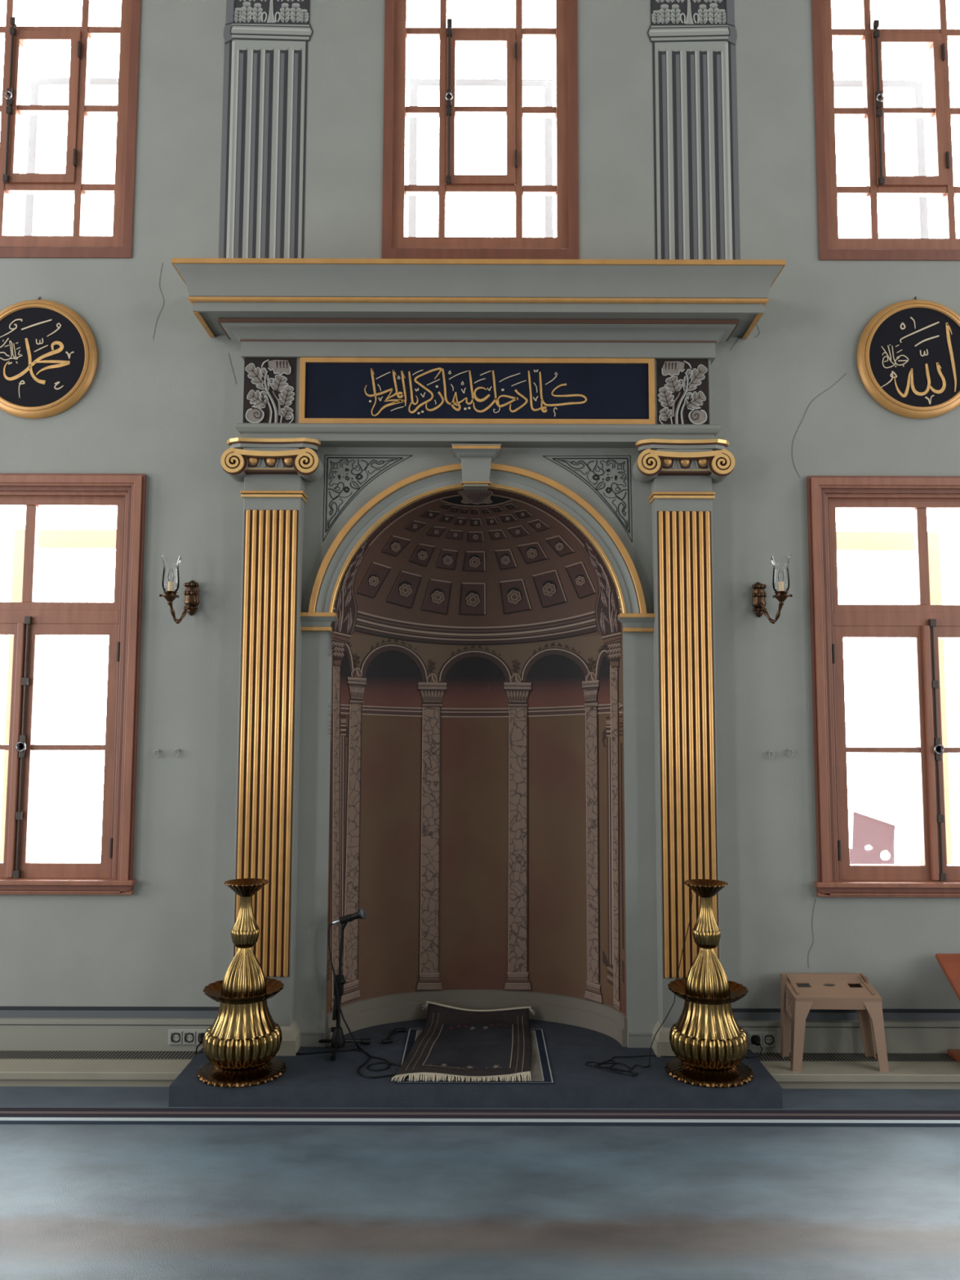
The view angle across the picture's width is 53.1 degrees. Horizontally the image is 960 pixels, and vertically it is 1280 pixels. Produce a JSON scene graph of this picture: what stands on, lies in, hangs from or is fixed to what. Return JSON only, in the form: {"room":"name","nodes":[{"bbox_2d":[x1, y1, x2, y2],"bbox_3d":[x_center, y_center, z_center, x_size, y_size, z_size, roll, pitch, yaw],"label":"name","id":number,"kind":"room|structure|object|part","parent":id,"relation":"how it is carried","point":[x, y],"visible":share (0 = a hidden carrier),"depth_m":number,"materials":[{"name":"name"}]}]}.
{"room":"mosque","nodes":[
{"label":"mosque","id":0,"kind":"room"},
{"bbox_2d":[0,0,959,1046],"bbox_3d":[-0.007,-1.990,5.094,13.000,8.200,0.002,0,-5,0],"label":"wall","id":1,"kind":"structure","parent":0,"point":[163,402],"depth_m":5.00,"materials":[{"name":"grey paint"}]},
{"bbox_2d":[0,296,97,418],"bbox_3d":[-2.329,-1.486,5.029,0.643,0.664,0.045,0,-5,0],"label":"roundel","id":2,"kind":"object","parent":1,"relation":"attached to","point":[48,353],"visible":1,"depth_m":5.01,"materials":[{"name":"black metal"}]},
{"bbox_2d":[0,0,141,257],"bbox_3d":[-2.367,-3.119,5.639,1.605,2.270,0.912,0,-5,0],"label":"window","id":3,"kind":"structure","parent":1,"relation":"in","point":[33,183],"depth_m":5.19,"materials":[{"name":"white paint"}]},
{"bbox_3d":[-2.539,-2.932,5.169,0.041,0.046,0.008,0,-5,0],"label":"ring handle","id":4,"kind":"part","parent":3,"relation":"part of","materials":[{"name":"silver metal"}]},
{"bbox_3d":[-2.369,-2.287,5.177,0.379,0.265,0.003,0,-5,0],"label":"pane","id":5,"kind":"part","parent":3,"relation":"part of","materials":[{"name":"clear glass"}]},
{"bbox_3d":[-2.368,-2.885,5.226,0.376,0.864,0.065,0,-5,0],"label":"sash","id":6,"kind":"part","parent":3,"relation":"part of","materials":[{"name":"brown wood"}]},
{"bbox_3d":[-2.368,-2.748,5.984,0.896,1.553,0.060,0,-5,0],"label":"frame","id":7,"kind":"part","parent":3,"relation":"part of","materials":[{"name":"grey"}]},
{"bbox_2d":[0,473,146,894],"bbox_3d":[-2.347,0.092,5.337,1.762,2.439,0.950,0,-5,0],"label":"window","id":8,"kind":"structure","parent":1,"relation":"in","point":[22,619],"depth_m":4.93,"materials":[{"name":"brown wood"}]},
{"bbox_3d":[-2.594,0.560,4.926,0.484,1.307,0.057,0,-5,0],"label":"sash","id":9,"kind":"part","parent":8,"relation":"part of","materials":[{"name":"brown wood"}]},
{"bbox_3d":[-2.326,0.541,4.867,0.053,0.051,0.010,0,-5,0],"label":"ring handle","id":10,"kind":"part","parent":8,"relation":"part of","materials":[{"name":"silver metal"}]},
{"bbox_3d":[-2.104,0.847,4.906,0.379,0.566,0.004,0,-5,0],"label":"pane","id":11,"kind":"part","parent":8,"relation":"part of","materials":[{"name":"clear glass"}]},
{"bbox_3d":[-2.348,0.325,5.713,0.904,1.982,0.060,0,-5,0],"label":"frame","id":12,"kind":"part","parent":8,"relation":"part of","materials":[{"name":"brown"}]},
{"bbox_3d":[-2.345,-0.459,5.017,0.983,0.625,0.055,0,-5,0],"label":"transom sash","id":13,"kind":"part","parent":8,"relation":"part of","materials":[{"name":"brown wood"}]},
{"bbox_3d":[-2.103,0.257,4.958,0.379,0.563,0.004,0,-5,0],"label":"pane","id":14,"kind":"part","parent":8,"relation":"part of","materials":[{"name":"clear glass"}]},
{"bbox_3d":[-2.103,0.562,4.926,0.484,1.307,0.057,0,-5,0],"label":"sash","id":15,"kind":"part","parent":8,"relation":"part of","materials":[{"name":"brown wood"}]},
{"bbox_3d":[-2.350,1.234,4.815,1.254,0.074,0.110,0,-5,0],"label":"sill","id":16,"kind":"part","parent":8,"relation":"part of","materials":[{"name":"brown wood"}]},
{"bbox_2d":[0,1059,191,1086],"bbox_3d":[-3.847,2.039,4.585,5.345,0.080,0.326,0,-5,0],"label":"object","id":17,"kind":"structure","parent":1,"relation":"attached to","point":[13,1073],"depth_m":4.44,"materials":[{"name":"beige stone"}]},
{"bbox_2d":[0,1050,199,1060],"bbox_3d":[-2.284,2.010,4.651,1.870,0.004,0.122,0,-5,0],"label":"grille","id":18,"kind":"object","parent":17,"relation":"on","point":[4,1055],"visible":0.96,"depth_m":4.65,"materials":[{"name":"black metal"}]},
{"bbox_2d":[0,1006,219,1050],"bbox_3d":[-3.849,1.930,4.735,5.340,0.244,0.046,0,-5,0],"label":"baseboard","id":19,"kind":"structure","parent":1,"relation":"attached to","point":[21,1028],"depth_m":4.72,"materials":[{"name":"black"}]},
{"bbox_2d":[153,749,159,757],"bbox_3d":[-1.634,0.574,4.858,0.031,0.042,0.025,0,-5,0],"label":"ring hook","id":20,"kind":"object","parent":1,"relation":"attached to","point":[157,751],"visible":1,"depth_m":4.85,"materials":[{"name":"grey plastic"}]},
{"bbox_2d":[173,748,179,756],"bbox_3d":[-1.534,0.570,4.858,0.031,0.042,0.025,0,-5,0],"label":"ring hook","id":21,"kind":"object","parent":1,"relation":"attached to","point":[176,750],"visible":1,"depth_m":4.85,"materials":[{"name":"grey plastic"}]},
{"bbox_2d":[159,554,199,623],"bbox_3d":[-1.513,-0.253,4.844,0.101,0.347,0.234,-3,-6,30],"label":"wall sconce","id":22,"kind":"object","parent":1,"relation":"attached to","point":[191,593],"visible":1,"depth_m":4.86,"materials":[{"name":"brown metal"}]},
{"bbox_3d":[-1.543,-0.334,4.798,0.111,0.194,0.101,0,-5,0],"label":"lamp shade","id":23,"kind":"part","parent":22,"relation":"part of","materials":[{"name":"clear glass"}]},
{"bbox_3d":[-1.519,-0.138,4.842,0.032,0.117,0.145,-2,-6,26],"label":"arm","id":24,"kind":"part","parent":22,"relation":"part of","materials":[{"name":"brown metal"}]},
{"bbox_2d":[168,1029,206,1044],"bbox_3d":[-1.434,1.945,4.712,0.184,0.070,0.018,0,-5,0],"label":"power socket","id":25,"kind":"object","parent":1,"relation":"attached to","point":[175,1037],"visible":0.79,"depth_m":4.70,"materials":[{"name":"grey plastic"}]},
{"bbox_2d":[169,1031,182,1044],"bbox_3d":[-1.491,1.948,4.707,0.058,0.058,0.008,0,-5,0],"label":"outlet","id":26,"kind":"object","parent":25,"relation":"attached to","point":[175,1037],"depth_m":4.71,"materials":[{"name":"grey plastic"}]},
{"bbox_2d":[182,1031,195,1044],"bbox_3d":[-1.425,1.948,4.707,0.058,0.058,0.008,0,-5,0],"label":"outlet","id":27,"kind":"object","parent":25,"relation":"attached to","point":[188,1037],"depth_m":4.71,"materials":[{"name":"grey plastic"}]},
{"bbox_2d":[195,1033,204,1055],"bbox_3d":[-1.164,1.965,4.635,0.450,0.083,0.075,-1,-5,11],"label":"plug","id":28,"kind":"object","parent":25,"relation":"attached to","point":[200,1039],"visible":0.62,"depth_m":4.67,"materials":[{"name":"black plastic"}]},
{"bbox_3d":[-1.158,1.978,4.621,0.438,0.054,0.060,0,-5,6],"label":"cord","id":29,"kind":"part","parent":28,"relation":"part of","materials":[{"name":"black plastic"}]},
{"bbox_2d":[196,1031,205,1044],"bbox_3d":[-1.359,1.949,4.707,0.058,0.058,0.008,0,-5,0],"label":"outlet","id":30,"kind":"object","parent":25,"relation":"attached to","point":[198,1033],"depth_m":4.71,"materials":[{"name":"grey plastic"}]},
{"bbox_2d":[218,0,312,257],"bbox_3d":[-1.149,-2.803,5.164,0.486,1.564,0.003,0,-5,0],"label":"pilaster","id":31,"kind":"object","parent":1,"relation":"attached to","point":[264,143],"visible":0.99,"depth_m":5.16,"materials":[{"name":"grey"}]},
{"bbox_2d":[325,488,626,1047],"bbox_3d":[-0.019,0.632,5.109,1.496,2.842,0.514,0,-5,0],"label":"niche","id":32,"kind":"object","parent":1,"relation":"attached to","point":[477,807],"visible":0.98,"depth_m":5.24,"materials":[{"name":"brown paint"}]},
{"bbox_3d":[-0.728,1.046,4.940,0.020,1.434,0.247,-2,-5,20],"label":"painted doorway","id":33,"kind":"part","parent":32,"relation":"part of","materials":[{"name":"brown"}]},
{"bbox_3d":[-0.021,-0.066,5.283,1.297,0.167,0.282,0,-5,0],"label":"painted cornice","id":34,"kind":"part","parent":32,"relation":"part of","materials":[{"name":"brown"}]},
{"bbox_3d":[-0.017,1.220,5.062,1.488,1.662,0.500,0,-5,0],"label":"painted panel","id":35,"kind":"part","parent":32,"relation":"part of","materials":[{"name":"brown paint"}]},
{"bbox_3d":[0.692,1.054,4.953,0.018,1.436,0.231,2,-5,-22],"label":"painted doorway","id":36,"kind":"part","parent":32,"relation":"part of","materials":[{"name":"brown"}]},
{"bbox_2d":[300,444,654,1048],"bbox_3d":[-0.015,0.514,4.812,1.810,3.005,0.183,0,-5,0],"label":"arch surround","id":37,"kind":"object","parent":1,"relation":"attached to","point":[476,471],"visible":0.99,"depth_m":4.93,"materials":[{"name":"grey-green paint"},{"name":"gold paint"},{"name":"black ink"}]},
{"bbox_2d":[171,257,785,448],"bbox_3d":[-0.009,-1.429,4.842,2.990,0.820,0.405,0,-5,0],"label":"entablature","id":38,"kind":"object","parent":1,"relation":"attached to","point":[298,308],"visible":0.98,"depth_m":4.81,"materials":[{"name":"grey paint"}]},
{"bbox_2d":[243,357,296,422],"bbox_3d":[-1.078,-1.279,4.921,0.266,0.354,0.018,0,-5,0],"label":"relief panel","id":39,"kind":"object","parent":38,"relation":"attached to","point":[269,383],"visible":1,"depth_m":4.92,"materials":[{"name":"black stone"}]},
{"bbox_2d":[298,357,655,423],"bbox_3d":[-0.015,-1.274,4.920,1.816,0.346,0.021,0,-5,0],"label":"plaque","id":40,"kind":"object","parent":38,"relation":"on","point":[388,390],"visible":1,"depth_m":4.92,"materials":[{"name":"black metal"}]},
{"bbox_3d":[-0.010,-1.054,4.940,2.466,0.091,0.143,0,-5,0],"label":"architrave","id":41,"kind":"part","parent":38,"relation":"part of","materials":[{"name":"grey paint"}]},
{"bbox_3d":[-0.008,-1.744,4.874,2.972,0.138,0.396,0,-5,0],"label":"crown mould","id":42,"kind":"part","parent":38,"relation":"part of","materials":[{"name":"grey paint"}]},
{"bbox_3d":[-0.008,-1.561,4.950,2.604,0.052,0.212,0,-5,0],"label":"bed mould","id":43,"kind":"part","parent":38,"relation":"part of","materials":[{"name":"grey paint"}]},
{"bbox_2d":[657,358,709,424],"bbox_3d":[1.041,-1.272,4.921,0.263,0.354,0.018,0,-5,0],"label":"relief panel","id":44,"kind":"object","parent":38,"relation":"attached to","point":[682,384],"visible":1,"depth_m":4.92,"materials":[{"name":"black stone"}]},
{"bbox_2d":[382,0,578,258],"bbox_3d":[0.005,-3.112,5.639,1.605,2.270,0.912,0,-5,0],"label":"window","id":45,"kind":"structure","parent":1,"relation":"in","point":[395,245],"depth_m":5.18,"materials":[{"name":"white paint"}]},
{"bbox_3d":[-0.167,-2.925,5.169,0.041,0.046,0.008,0,-5,0],"label":"ring handle","id":46,"kind":"part","parent":45,"relation":"part of","materials":[{"name":"silver metal"}]},
{"bbox_3d":[0.004,-2.878,5.226,0.376,0.864,0.065,0,-5,0],"label":"sash","id":47,"kind":"part","parent":45,"relation":"part of","materials":[{"name":"brown wood"}]},
{"bbox_3d":[0.004,-2.741,5.984,0.896,1.553,0.060,0,-5,0],"label":"frame","id":48,"kind":"part","parent":45,"relation":"part of","materials":[{"name":"grey"}]},
{"bbox_2d":[647,0,740,259],"bbox_3d":[1.148,-2.796,5.164,0.486,1.564,0.003,0,-5,0],"label":"pilaster","id":49,"kind":"object","parent":1,"relation":"attached to","point":[696,164],"visible":1,"depth_m":5.16,"materials":[{"name":"grey paint"}]},
{"bbox_2d":[746,1031,777,1047],"bbox_3d":[1.384,1.960,4.712,0.144,0.076,0.018,0,-5,0],"label":"power socket","id":50,"kind":"object","parent":1,"relation":"attached to","point":[767,1038],"visible":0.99,"depth_m":4.71,"materials":[{"name":"grey plastic"}]},
{"bbox_2d":[749,1033,761,1045],"bbox_3d":[1.350,1.959,4.707,0.059,0.059,0.008,0,-5,0],"label":"outlet","id":51,"kind":"object","parent":50,"relation":"attached to","point":[751,1035],"depth_m":4.71,"materials":[{"name":"grey plastic"}]},
{"bbox_2d":[751,1035,759,1046],"bbox_3d":[1.350,1.958,4.688,0.040,0.040,0.045,0,-5,0],"label":"plug","id":52,"kind":"object","parent":50,"relation":"attached to","point":[756,1041],"visible":1,"depth_m":4.68,"materials":[{"name":"black plastic"}]},
{"bbox_2d":[763,1033,775,1046],"bbox_3d":[1.417,1.959,4.707,0.059,0.059,0.008,0,-5,0],"label":"outlet","id":53,"kind":"object","parent":50,"relation":"attached to","point":[769,1039],"depth_m":4.71,"materials":[{"name":"grey plastic"}]},
{"bbox_2d":[768,750,774,759],"bbox_3d":[1.472,0.580,4.858,0.031,0.042,0.025,0,-5,0],"label":"ring hook","id":54,"kind":"object","parent":1,"relation":"attached to","point":[770,752],"visible":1,"depth_m":4.85,"materials":[{"name":"grey plastic"}]},
{"bbox_2d":[751,554,792,623],"bbox_3d":[1.472,-0.253,4.845,0.101,0.347,0.234,3,-6,-30],"label":"wall sconce","id":55,"kind":"object","parent":1,"relation":"attached to","point":[759,595],"visible":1,"depth_m":4.85,"materials":[{"name":"brown metal"}]},
{"bbox_3d":[1.471,-0.138,4.843,0.031,0.117,0.146,4,-6,-35],"label":"arm","id":56,"kind":"part","parent":55,"relation":"part of","materials":[{"name":"brown metal"}]},
{"bbox_3d":[1.503,-0.334,4.798,0.111,0.194,0.101,0,-5,0],"label":"lamp shade","id":57,"kind":"part","parent":55,"relation":"part of","materials":[{"name":"clear glass"}]},
{"bbox_2d":[787,748,793,756],"bbox_3d":[1.570,0.570,4.859,0.031,0.042,0.025,0,-5,0],"label":"ring hook","id":58,"kind":"object","parent":1,"relation":"attached to","point":[789,750],"visible":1,"depth_m":4.85,"materials":[{"name":"grey plastic"}]},
{"bbox_2d":[732,1008,959,1053],"bbox_3d":[3.816,1.953,4.735,5.330,0.244,0.046,0,-5,0],"label":"baseboard","id":59,"kind":"structure","parent":1,"relation":"attached to","point":[906,1030],"depth_m":4.72,"materials":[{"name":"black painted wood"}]},
{"bbox_2d":[760,1062,959,1088],"bbox_3d":[3.813,2.062,4.585,5.335,0.080,0.326,0,-5,0],"label":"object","id":60,"kind":"structure","parent":1,"relation":"attached to","point":[813,1075],"depth_m":4.44,"materials":[{"name":"beige stone"}]},
{"bbox_2d":[779,973,888,1071],"bbox_3d":[1.683,1.823,4.596,0.458,0.386,0.242,0,-5,0],"label":"plastic stool","id":61,"kind":"object","parent":60,"relation":"on","point":[851,991],"visible":1,"depth_m":4.60,"materials":[{"name":"beige plastic"}]},
{"bbox_3d":[1.517,1.829,4.673,0.114,0.385,0.080,0,-5,0],"label":"leg","id":62,"kind":"part","parent":61,"relation":"part of","materials":[{"name":"beige plastic"}]},
{"bbox_3d":[1.500,1.854,4.536,0.123,0.313,0.149,-4,-7,40],"label":"leg","id":63,"kind":"part","parent":61,"relation":"part of","materials":[{"name":"beige plastic"}]},
{"bbox_3d":[1.693,1.674,4.646,0.426,0.081,0.160,0,-5,0],"label":"seat","id":64,"kind":"part","parent":61,"relation":"part of","materials":[{"name":"beige plastic"}]},
{"bbox_3d":[1.855,1.831,4.689,0.140,0.386,0.065,-4,-7,40],"label":"leg","id":65,"kind":"part","parent":61,"relation":"part of","materials":[{"name":"beige plastic"}]},
{"bbox_3d":[1.859,1.857,4.551,0.094,0.311,0.157,0,-5,0],"label":"leg","id":66,"kind":"part","parent":61,"relation":"part of","materials":[{"name":"beige plastic"}]},
{"bbox_2d":[752,1052,958,1062],"bbox_3d":[2.246,2.023,4.651,1.870,0.004,0.122,0,-5,0],"label":"grille","id":67,"kind":"object","parent":60,"relation":"on","point":[765,1057],"visible":0.82,"depth_m":4.64,"materials":[{"name":"black metal"}]},
{"bbox_2d":[935,953,959,1062],"bbox_3d":[2.491,1.769,4.524,0.502,0.485,0.398,0,-5,0],"label":"wooden lectern","id":68,"kind":"object","parent":60,"relation":"on","point":[949,963],"visible":1,"depth_m":4.65,"materials":[{"name":"orange wood"}]},
{"bbox_2d":[806,475,959,897],"bbox_3d":[2.305,0.106,5.337,1.762,2.439,0.950,0,-5,0],"label":"window","id":69,"kind":"structure","parent":1,"relation":"in","point":[928,622],"depth_m":4.93,"materials":[{"name":"brown wood"}]},
{"bbox_2d":[849,810,895,864],"bbox_3d":[2.175,1.102,5.339,0.259,0.298,0.030,0,-5,0],"label":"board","id":70,"kind":"object","parent":69,"relation":"in","point":[865,830],"visible":0.88,"depth_m":5.33,"materials":[{"name":"pink paper"}]},
{"bbox_3d":[2.059,0.574,4.926,0.484,1.307,0.057,0,-5,0],"label":"sash","id":71,"kind":"part","parent":69,"relation":"part of","materials":[{"name":"brown wood"}]},
{"bbox_3d":[2.302,1.247,4.815,1.254,0.074,0.110,0,-5,0],"label":"sill","id":72,"kind":"part","parent":69,"relation":"part of","materials":[{"name":"brown wood"}]},
{"bbox_3d":[2.305,0.339,5.713,0.904,1.982,0.060,0,-5,0],"label":"frame","id":73,"kind":"part","parent":69,"relation":"part of","materials":[{"name":"brown"}]},
{"bbox_3d":[2.307,-0.445,5.017,0.983,0.625,0.055,0,-5,0],"label":"transom sash","id":74,"kind":"part","parent":69,"relation":"part of","materials":[{"name":"brown wood"}]},
{"bbox_3d":[2.326,0.555,4.867,0.053,0.051,0.010,0,-5,0],"label":"ring handle","id":75,"kind":"part","parent":69,"relation":"part of","materials":[{"name":"silver metal"}]},
{"bbox_3d":[2.549,0.575,4.926,0.484,1.307,0.057,0,-5,0],"label":"sash","id":76,"kind":"part","parent":69,"relation":"part of","materials":[{"name":"brown wood"}]},
{"bbox_2d":[811,0,959,260],"bbox_3d":[2.325,-3.105,5.639,1.605,2.270,0.912,0,-5,0],"label":"window","id":77,"kind":"structure","parent":1,"relation":"in","point":[920,185],"depth_m":5.19,"materials":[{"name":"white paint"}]},
{"bbox_3d":[2.154,-2.918,5.169,0.041,0.046,0.008,0,-5,0],"label":"ring handle","id":78,"kind":"part","parent":77,"relation":"part of","materials":[{"name":"silver metal"}]},
{"bbox_3d":[2.324,-2.735,5.984,0.896,1.553,0.060,0,-5,0],"label":"frame","id":79,"kind":"part","parent":77,"relation":"part of","materials":[{"name":"grey"}]},
{"bbox_3d":[2.325,-2.871,5.226,0.376,0.864,0.065,0,-5,0],"label":"sash","id":80,"kind":"part","parent":77,"relation":"part of","materials":[{"name":"brown wood"}]},
{"bbox_3d":[2.323,-2.273,5.177,0.379,0.265,0.003,0,-5,0],"label":"pane","id":81,"kind":"part","parent":77,"relation":"part of","materials":[{"name":"clear glass"}]},
{"bbox_2d":[856,296,959,418],"bbox_3d":[2.299,-1.487,5.030,0.643,0.664,0.045,0,-5,0],"label":"roundel","id":82,"kind":"object","parent":1,"relation":"attached to","point":[908,357],"visible":1,"depth_m":5.01,"materials":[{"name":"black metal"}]},
{"bbox_2d":[0,1086,959,1279],"bbox_3d":[-0.018,1.740,0.047,13.000,0.121,10.600,0,-5,0],"label":"floor","id":83,"kind":"structure","parent":0,"point":[97,1183],"depth_m":3.46,"materials":[{"name":"grey carpet"}]},
{"bbox_2d":[168,1018,782,1108],"bbox_3d":[-0.019,2.048,4.719,2.686,0.088,1.031,0,-5,0],"label":"platform","id":84,"kind":"object","parent":83,"relation":"on","point":[312,1080],"visible":0.47,"depth_m":4.21,"materials":[{"name":"blue carpet"}]},
{"bbox_2d":[196,878,286,1088],"bbox_3d":[-1.084,1.545,4.416,0.394,0.853,0.394,2,-5,-17],"label":"brass candlestick","id":85,"kind":"object","parent":84,"relation":"on","point":[242,1044],"visible":1,"depth_m":4.32,"materials":[{"name":"gold metal"}]},
{"bbox_2d":[202,1022,282,1069],"bbox_3d":[-1.085,1.849,4.389,0.354,0.142,0.351,0,-5,0],"label":"bowl","id":86,"kind":"object","parent":85,"relation":"on","point":[255,1050],"depth_m":4.26,"materials":[{"name":"gold metal"}]},
{"bbox_2d":[203,977,284,1004],"bbox_3d":[-1.084,1.618,4.410,0.362,0.049,0.359,0,-5,0],"label":"drip tray","id":87,"kind":"object","parent":85,"relation":"on","point":[216,991],"depth_m":4.34,"materials":[{"name":"gold metal"}]},
{"bbox_3d":[-1.082,1.153,4.451,0.202,0.066,0.200,0,-5,0],"label":"dish","id":88,"kind":"part","parent":85,"relation":"part of","materials":[{"name":"gold metal"}]},
{"bbox_2d":[220,437,323,1056],"bbox_3d":[-1.058,0.479,4.780,0.492,3.042,0.192,0,-5,0],"label":"fluted pilaster","id":89,"kind":"object","parent":84,"relation":"on","point":[273,472],"visible":0.94,"depth_m":4.78,"materials":[{"name":"gold metal"}]},
{"bbox_3d":[-1.058,0.488,4.764,0.270,2.301,0.023,0,-5,0],"label":"reeded panel","id":90,"kind":"part","parent":89,"relation":"part of","materials":[{"name":"gold metal"}]},
{"bbox_2d":[318,914,370,1061],"bbox_3d":[-0.692,1.671,4.673,0.305,0.648,0.258,0,-5,0],"label":"microphone stand","id":91,"kind":"object","parent":84,"relation":"on","point":[337,1041],"visible":0.99,"depth_m":4.69,"materials":[{"name":"black metal"}]},
{"bbox_3d":[-0.761,1.971,4.721,0.117,0.034,0.016,-3,-6,28],"label":"leg","id":92,"kind":"part","parent":91,"relation":"part of","materials":[{"name":"black metal"}]},
{"bbox_3d":[-0.693,1.961,4.608,0.016,0.034,0.118,0,-5,0],"label":"leg","id":93,"kind":"part","parent":91,"relation":"part of","materials":[{"name":"black metal"}]},
{"bbox_2d":[332,908,366,924],"bbox_3d":[-0.644,1.365,4.738,0.169,0.082,0.054,0,-5,0],"label":"microphone","id":94,"kind":"object","parent":91,"relation":"attached to","point":[362,913],"visible":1,"depth_m":4.72,"materials":[{"name":"black metal"}]},
{"bbox_2d":[295,923,400,1078],"bbox_3d":[-0.595,1.686,4.572,0.611,0.607,0.268,-4,-6,38],"label":"microphone cable","id":95,"kind":"object","parent":94,"relation":"attached to","point":[361,1050],"visible":0.98,"depth_m":4.62,"materials":[{"name":"black plastic"}]},
{"bbox_3d":[-0.643,1.368,4.738,0.105,0.056,0.033,0,-5,0],"label":"handle","id":96,"kind":"part","parent":94,"relation":"part of","materials":[{"name":"black metal"}]},
{"bbox_2d":[360,908,366,919],"bbox_3d":[-0.576,1.351,4.739,0.034,0.051,0.051,0,-5,3],"label":"grille","id":97,"kind":"object","parent":94,"relation":"attached to","point":[362,912],"depth_m":4.72,"materials":[{"name":"silver metal"}]},
{"bbox_3d":[-0.624,1.972,4.721,0.117,0.034,0.016,3,-6,-28],"label":"leg","id":98,"kind":"part","parent":91,"relation":"part of","materials":[{"name":"black metal"}]},
{"bbox_2d":[382,1027,406,1044],"bbox_3d":[-0.439,2.004,4.866,0.062,0.022,0.227,-1,-5,17],"label":"clamp","id":99,"kind":"object","parent":84,"relation":"on","point":[387,1040],"visible":1,"depth_m":4.89,"materials":[{"name":"black plastic"}]},
{"bbox_2d":[396,1028,553,1084],"bbox_3d":[-0.021,1.993,4.620,0.695,0.009,0.755,0,-5,0],"label":"mat","id":100,"kind":"object","parent":84,"relation":"on","point":[540,1072],"visible":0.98,"depth_m":4.41,"materials":[{"name":"black"}]},
{"bbox_2d":[391,1000,534,1081],"bbox_3d":[-0.052,1.950,4.695,0.680,0.109,0.905,0,-5,0],"label":"rug","id":101,"kind":"object","parent":100,"relation":"on","point":[453,1042],"visible":1,"depth_m":4.68,"materials":[{"name":"black fabric"}]},
{"bbox_2d":[585,887,762,1076],"bbox_3d":[0.936,1.570,4.609,0.885,0.851,0.254,2,-5,-22],"label":"wire","id":102,"kind":"object","parent":84,"relation":"on","point":[650,1055],"visible":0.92,"depth_m":4.53,"materials":[{"name":"black plastic"}]},
{"bbox_2d":[632,438,735,1057],"bbox_3d":[1.030,0.486,4.780,0.492,3.042,0.192,0,-5,0],"label":"fluted pilaster","id":103,"kind":"object","parent":84,"relation":"on","point":[682,473],"visible":0.94,"depth_m":4.78,"materials":[{"name":"gold metal"}]},
{"bbox_3d":[1.030,0.494,4.764,0.270,2.301,0.023,0,-5,0],"label":"reeded panel","id":104,"kind":"part","parent":103,"relation":"part of","materials":[{"name":"gold metal"}]},
{"bbox_2d":[665,879,753,1088],"bbox_3d":[1.048,1.553,4.431,0.394,0.853,0.394,2,-5,-17],"label":"brass candlestick","id":105,"kind":"object","parent":84,"relation":"on","point":[708,1044],"visible":1,"depth_m":4.33,"materials":[{"name":"gold metal"}]},
{"bbox_3d":[1.050,1.161,4.466,0.202,0.066,0.200,0,-5,0],"label":"dish","id":106,"kind":"part","parent":105,"relation":"part of","materials":[{"name":"gold metal"}]},
{"bbox_2d":[667,977,748,1004],"bbox_3d":[1.048,1.626,4.425,0.362,0.049,0.359,0,-5,0],"label":"drip tray","id":107,"kind":"object","parent":105,"relation":"on","point":[733,992],"depth_m":4.35,"materials":[{"name":"gold metal"}]},
{"bbox_2d":[669,1022,748,1069],"bbox_3d":[1.048,1.856,4.404,0.354,0.142,0.351,0,-5,0],"label":"bowl","id":108,"kind":"object","parent":105,"relation":"on","point":[695,1050],"depth_m":4.28,"materials":[{"name":"gold metal"}]}
]}

